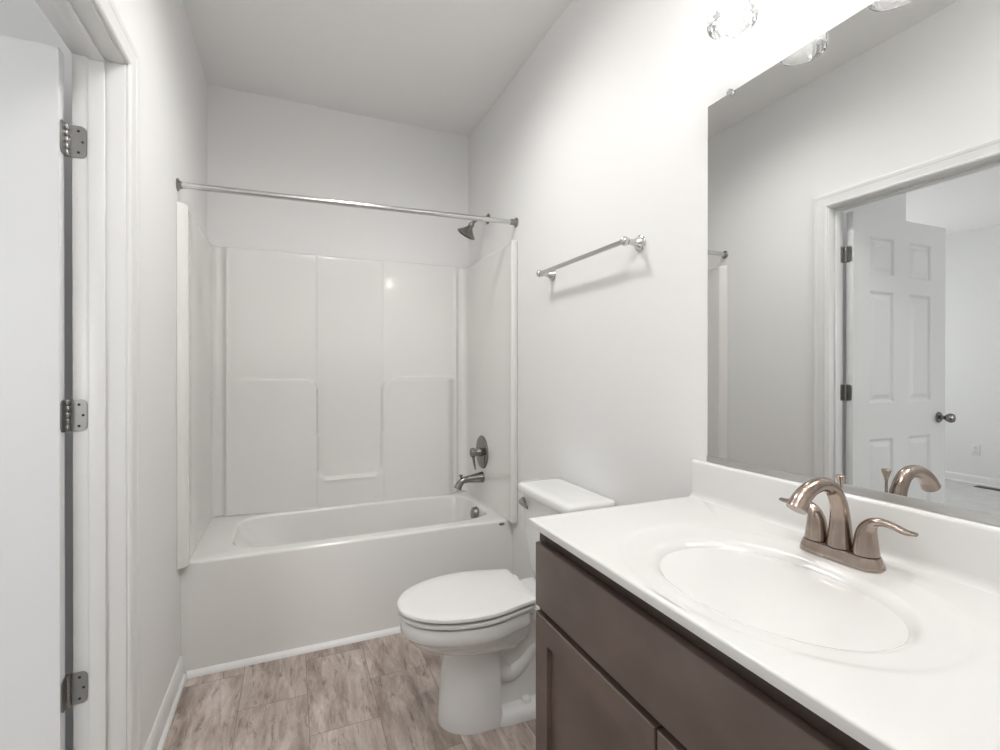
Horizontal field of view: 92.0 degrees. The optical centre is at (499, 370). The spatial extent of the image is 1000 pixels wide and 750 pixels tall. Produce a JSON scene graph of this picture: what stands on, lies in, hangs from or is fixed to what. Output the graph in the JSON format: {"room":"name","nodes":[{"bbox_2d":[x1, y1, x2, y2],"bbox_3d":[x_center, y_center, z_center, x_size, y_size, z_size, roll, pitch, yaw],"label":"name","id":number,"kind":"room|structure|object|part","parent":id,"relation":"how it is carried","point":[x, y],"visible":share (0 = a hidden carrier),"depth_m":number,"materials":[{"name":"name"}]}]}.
{"room":"bathroom","nodes":[
{"label":"bathroom","id":0,"kind":"room"},
{"bbox_2d":[0,0,72,749],"bbox_3d":[-1.893,-0.095,1.422,1.262,2.957,0.110,0,0,-23],"label":"wall partition","id":1,"kind":"structure","parent":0,"point":[20,19],"depth_m":1.57,"materials":[{"name":"white paint"}]},
{"bbox_2d":[113,0,206,749],"bbox_3d":[-0.869,-0.093,0.787,0.117,2.957,4.033,0,0,-23],"label":"wall","id":2,"kind":"structure","parent":0,"point":[173,84],"depth_m":1.73,"materials":[{"name":"white paint"}]},
{"bbox_2d":[0,35,87,749],"bbox_3d":[-1.522,0.215,1.111,0.891,2.116,0.189,0,0,-25],"label":"door","id":3,"kind":"structure","parent":2,"relation":"in","point":[36,692],"depth_m":1.24,"materials":[{"name":"white wood"}]},
{"bbox_2d":[50,0,106,749],"bbox_3d":[-0.937,0.215,0.938,0.036,2.140,0.851,0,0,-23],"label":"door stop","id":4,"kind":"object","parent":2,"relation":"attached to","point":[96,62],"visible":1,"depth_m":1.32,"materials":[{"name":"white wood"}]},
{"bbox_2d":[35,0,140,749],"bbox_3d":[-0.926,0.178,0.942,0.136,2.214,1.001,0,0,-23],"label":"door frame","id":5,"kind":"structure","parent":2,"relation":"attached to","point":[115,66],"depth_m":1.34,"materials":[{"name":"white wood"}]},
{"bbox_2d":[144,656,186,749],"bbox_3d":[-1.194,1.237,1.723,0.024,0.092,0.641,0,0,-23],"label":"baseboard","id":6,"kind":"structure","parent":2,"relation":"attached to","point":[157,737],"depth_m":1.75,"materials":[{"name":"white wood"}]},
{"bbox_3d":[-1.189,1.275,1.726,0.012,0.015,0.641,0,0,-23],"label":"shoe moulding","id":7,"kind":"part","parent":6,"relation":"part of","materials":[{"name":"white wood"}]},
{"bbox_2d":[176,178,517,227],"bbox_3d":[-0.612,-0.770,2.263,1.523,0.081,0.052,0,0,-23],"label":"shower rod","id":8,"kind":"object","parent":2,"relation":"attached to","point":[180,185],"visible":1,"depth_m":2.19,"materials":[{"name":"silver metal"}]},
{"bbox_2d":[207,84,467,515],"bbox_3d":[-0.991,-0.099,2.995,1.641,2.957,0.120,0,0,-23],"label":"wall","id":9,"kind":"structure","parent":0,"point":[257,142],"depth_m":2.92,"materials":[{"name":"white paint"}]},
{"bbox_2d":[162,633,535,749],"bbox_3d":[-0.156,1.334,1.097,1.611,0.100,4.033,0,0,-23],"label":"floor","id":10,"kind":"structure","parent":0,"point":[381,693],"depth_m":1.85,"materials":[{"name":"beige laminate"}]},
{"bbox_2d":[186,626,400,678],"bbox_3d":[-0.624,1.270,2.308,1.488,0.022,0.020,0,0,-23],"label":"quarter round","id":11,"kind":"object","parent":10,"relation":"on","point":[348,640],"visible":0.65,"depth_m":2.17,"materials":[{"name":"white wood"}]},
{"bbox_2d":[180,490,511,673],"bbox_3d":[-0.770,1.042,2.633,1.523,0.476,0.694,0,0,-23],"label":"bathtub","id":12,"kind":"object","parent":10,"relation":"on","point":[255,584],"visible":0.77,"depth_m":2.29,"materials":[{"name":"white plastic"}]},
{"bbox_2d":[176,201,517,569],"bbox_3d":[-0.759,0.060,2.605,1.523,1.488,0.780,0,0,-23],"label":"tub surround","id":13,"kind":"object","parent":12,"relation":"on","point":[305,381],"visible":0.99,"depth_m":2.81,"materials":[{"name":"white plastic"}]},
{"bbox_2d":[454,471,484,490],"bbox_3d":[-0.189,0.668,2.909,0.185,0.103,0.068,0,0,-23],"label":"tub spout","id":14,"kind":"object","parent":13,"relation":"attached to","point":[479,477],"visible":1,"depth_m":2.90,"materials":[{"name":"silver metal"}]},
{"bbox_2d":[469,435,487,469],"bbox_3d":[-0.145,0.500,2.933,0.081,0.205,0.200,0,0,-23],"label":"shower valve","id":15,"kind":"object","parent":13,"relation":"attached to","point":[481,451],"visible":1,"depth_m":2.92,"materials":[{"name":"silver metal"}]},
{"bbox_3d":[-0.164,0.536,2.925,0.039,0.134,0.058,0,0,-23],"label":"valve handle","id":16,"kind":"part","parent":15,"relation":"part of","materials":[{"name":"silver metal"}]},
{"bbox_3d":[-0.154,0.851,2.876,0.042,0.076,0.076,0,0,-23],"label":"overflow plate","id":17,"kind":"part","parent":12,"relation":"part of","materials":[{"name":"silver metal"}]},
{"bbox_2d":[397,478,615,734],"bbox_3d":[0.001,0.877,1.808,0.749,0.811,0.457,0,0,-23],"label":"toilet","id":18,"kind":"object","parent":10,"relation":"on","point":[482,623],"visible":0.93,"depth_m":1.73,"materials":[{"name":"white ceramic"}]},
{"bbox_3d":[-0.140,0.859,1.793,0.470,0.015,0.370,0,0,-23],"label":"seat","id":19,"kind":"part","parent":18,"relation":"part of","materials":[{"name":"white plastic"}]},
{"bbox_3d":[-0.137,0.834,1.794,0.485,0.020,0.374,0,0,-23],"label":"lid","id":20,"kind":"part","parent":18,"relation":"part of","materials":[{"name":"white plastic"}]},
{"bbox_3d":[0.101,0.550,2.003,0.029,0.038,0.085,0,0,-23],"label":"flush lever","id":21,"kind":"part","parent":18,"relation":"part of","materials":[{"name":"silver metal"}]},
{"bbox_3d":[0.254,0.692,1.905,0.187,0.368,0.411,0,0,-23],"label":"tank","id":22,"kind":"part","parent":18,"relation":"part of","materials":[{"name":"white ceramic"}]},
{"bbox_3d":[0.249,0.492,1.902,0.218,0.040,0.435,0,0,-23],"label":"tank lid","id":23,"kind":"part","parent":18,"relation":"part of","materials":[{"name":"white ceramic"}]},
{"bbox_2d":[536,533,869,749],"bbox_3d":[0.512,0.836,0.893,0.544,0.898,0.912,0,0,-23],"label":"vanity cabinet","id":24,"kind":"object","parent":10,"relation":"on","point":[614,671],"visible":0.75,"depth_m":0.85,"materials":[{"name":"brown wood"}]},
{"bbox_3d":[0.180,0.881,1.000,0.018,0.577,0.426,0,0,-23],"label":"cabinet door","id":25,"kind":"part","parent":24,"relation":"part of","materials":[{"name":"brown wood"}]},
{"bbox_3d":[0.356,0.882,0.592,0.018,0.577,0.454,0,0,-23],"label":"cabinet door","id":26,"kind":"part","parent":24,"relation":"part of","materials":[{"name":"brown wood"}]},
{"bbox_2d":[528,459,999,749],"bbox_3d":[0.509,0.377,0.889,0.553,0.230,0.929,0,0,-23],"label":"countertop","id":27,"kind":"structure","parent":24,"relation":"on","point":[906,656],"depth_m":0.80,"materials":[{"name":"stone"}]},
{"bbox_2d":[779,474,918,573],"bbox_3d":[0.621,0.289,0.932,0.172,0.165,0.253,0,0,-23],"label":"bathroom faucet","id":28,"kind":"object","parent":27,"relation":"on","point":[835,541],"visible":1,"depth_m":0.93,"materials":[{"name":"silver metal"}]},
{"bbox_3d":[0.643,0.310,1.024,0.044,0.074,0.102,0,0,-23],"label":"handle","id":29,"kind":"part","parent":28,"relation":"part of","materials":[{"name":"silver metal"}]},
{"bbox_3d":[0.619,0.277,0.931,0.167,0.140,0.048,0,0,-23],"label":"spout","id":30,"kind":"part","parent":28,"relation":"part of","materials":[{"name":"silver metal"}]},
{"bbox_3d":[0.685,0.281,0.971,0.018,0.140,0.018,0,0,-23],"label":"lift rod","id":31,"kind":"part","parent":28,"relation":"part of","materials":[{"name":"silver metal"}]},
{"bbox_3d":[0.673,0.360,0.955,0.057,0.023,0.154,0,0,-23],"label":"plate","id":32,"kind":"part","parent":28,"relation":"part of","materials":[{"name":"silver metal"}]},
{"bbox_3d":[0.703,0.310,0.886,0.044,0.074,0.102,0,0,-23],"label":"handle","id":33,"kind":"part","parent":28,"relation":"part of","materials":[{"name":"silver metal"}]},
{"bbox_2d":[182,0,571,136],"bbox_3d":[-2.120,-1.620,0.172,6.246,0.100,6.600,0,0,-23],"label":"ceiling","id":34,"kind":"structure","parent":0,"point":[439,65],"depth_m":2.36,"materials":[{"name":"white paint"}]},
{"bbox_2d":[468,0,876,579],"bbox_3d":[0.639,-0.095,1.437,0.120,2.957,4.273,0,0,-23],"label":"wall","id":35,"kind":"structure","parent":0,"point":[599,138],"depth_m":1.76,"materials":[{"name":"white paint"}]},
{"bbox_2d":[457,214,489,239],"bbox_3d":[-0.168,-0.867,2.919,0.187,0.167,0.116,0,0,-23],"label":"shower","id":36,"kind":"object","parent":35,"relation":"attached to","point":[467,231],"visible":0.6,"depth_m":2.88,"materials":[{"name":"silver metal"}]},
{"bbox_2d":[536,235,645,280],"bbox_3d":[0.323,-0.435,1.911,0.084,0.056,0.660,0,0,-23],"label":"towel bar","id":37,"kind":"object","parent":35,"relation":"attached to","point":[639,242],"visible":1,"depth_m":1.75,"materials":[{"name":"silver metal"}]},
{"bbox_3d":[0.204,-0.436,2.188,0.084,0.056,0.056,0,0,-23],"label":"post","id":38,"kind":"part","parent":37,"relation":"part of","materials":[{"name":"silver metal"}]},
{"bbox_3d":[0.443,-0.435,1.634,0.084,0.056,0.056,0,0,-23],"label":"post","id":39,"kind":"part","parent":37,"relation":"part of","materials":[{"name":"silver metal"}]},
{"bbox_2d":[706,0,758,40],"bbox_3d":[0.674,-0.978,0.963,0.187,0.314,0.600,0,0,-23],"label":"vanity light","id":40,"kind":"object","parent":35,"relation":"attached to","point":[712,14],"visible":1,"depth_m":1.16,"materials":[{"name":"clear glass"}]},
{"bbox_3d":[0.553,-0.925,1.151,0.060,0.105,0.060,0,0,-23],"label":"bulb","id":41,"kind":"part","parent":40,"relation":"part of","materials":[{"name":"white glass"}]},
{"bbox_2d":[688,459,999,595],"bbox_3d":[0.748,0.315,0.990,0.034,0.107,0.925,0,0,-23],"label":"backsplash","id":42,"kind":"structure","parent":35,"relation":"attached to","point":[966,552],"depth_m":0.94,"materials":[{"name":"stone"}]},
{"bbox_2d":[707,0,999,526],"bbox_3d":[0.775,-0.248,0.949,0.016,1.020,0.932,0,0,-23],"label":"wall mirror","id":43,"kind":"object","parent":35,"relation":"attached to","point":[854,180],"visible":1,"depth_m":0.99,"materials":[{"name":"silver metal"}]}
]}

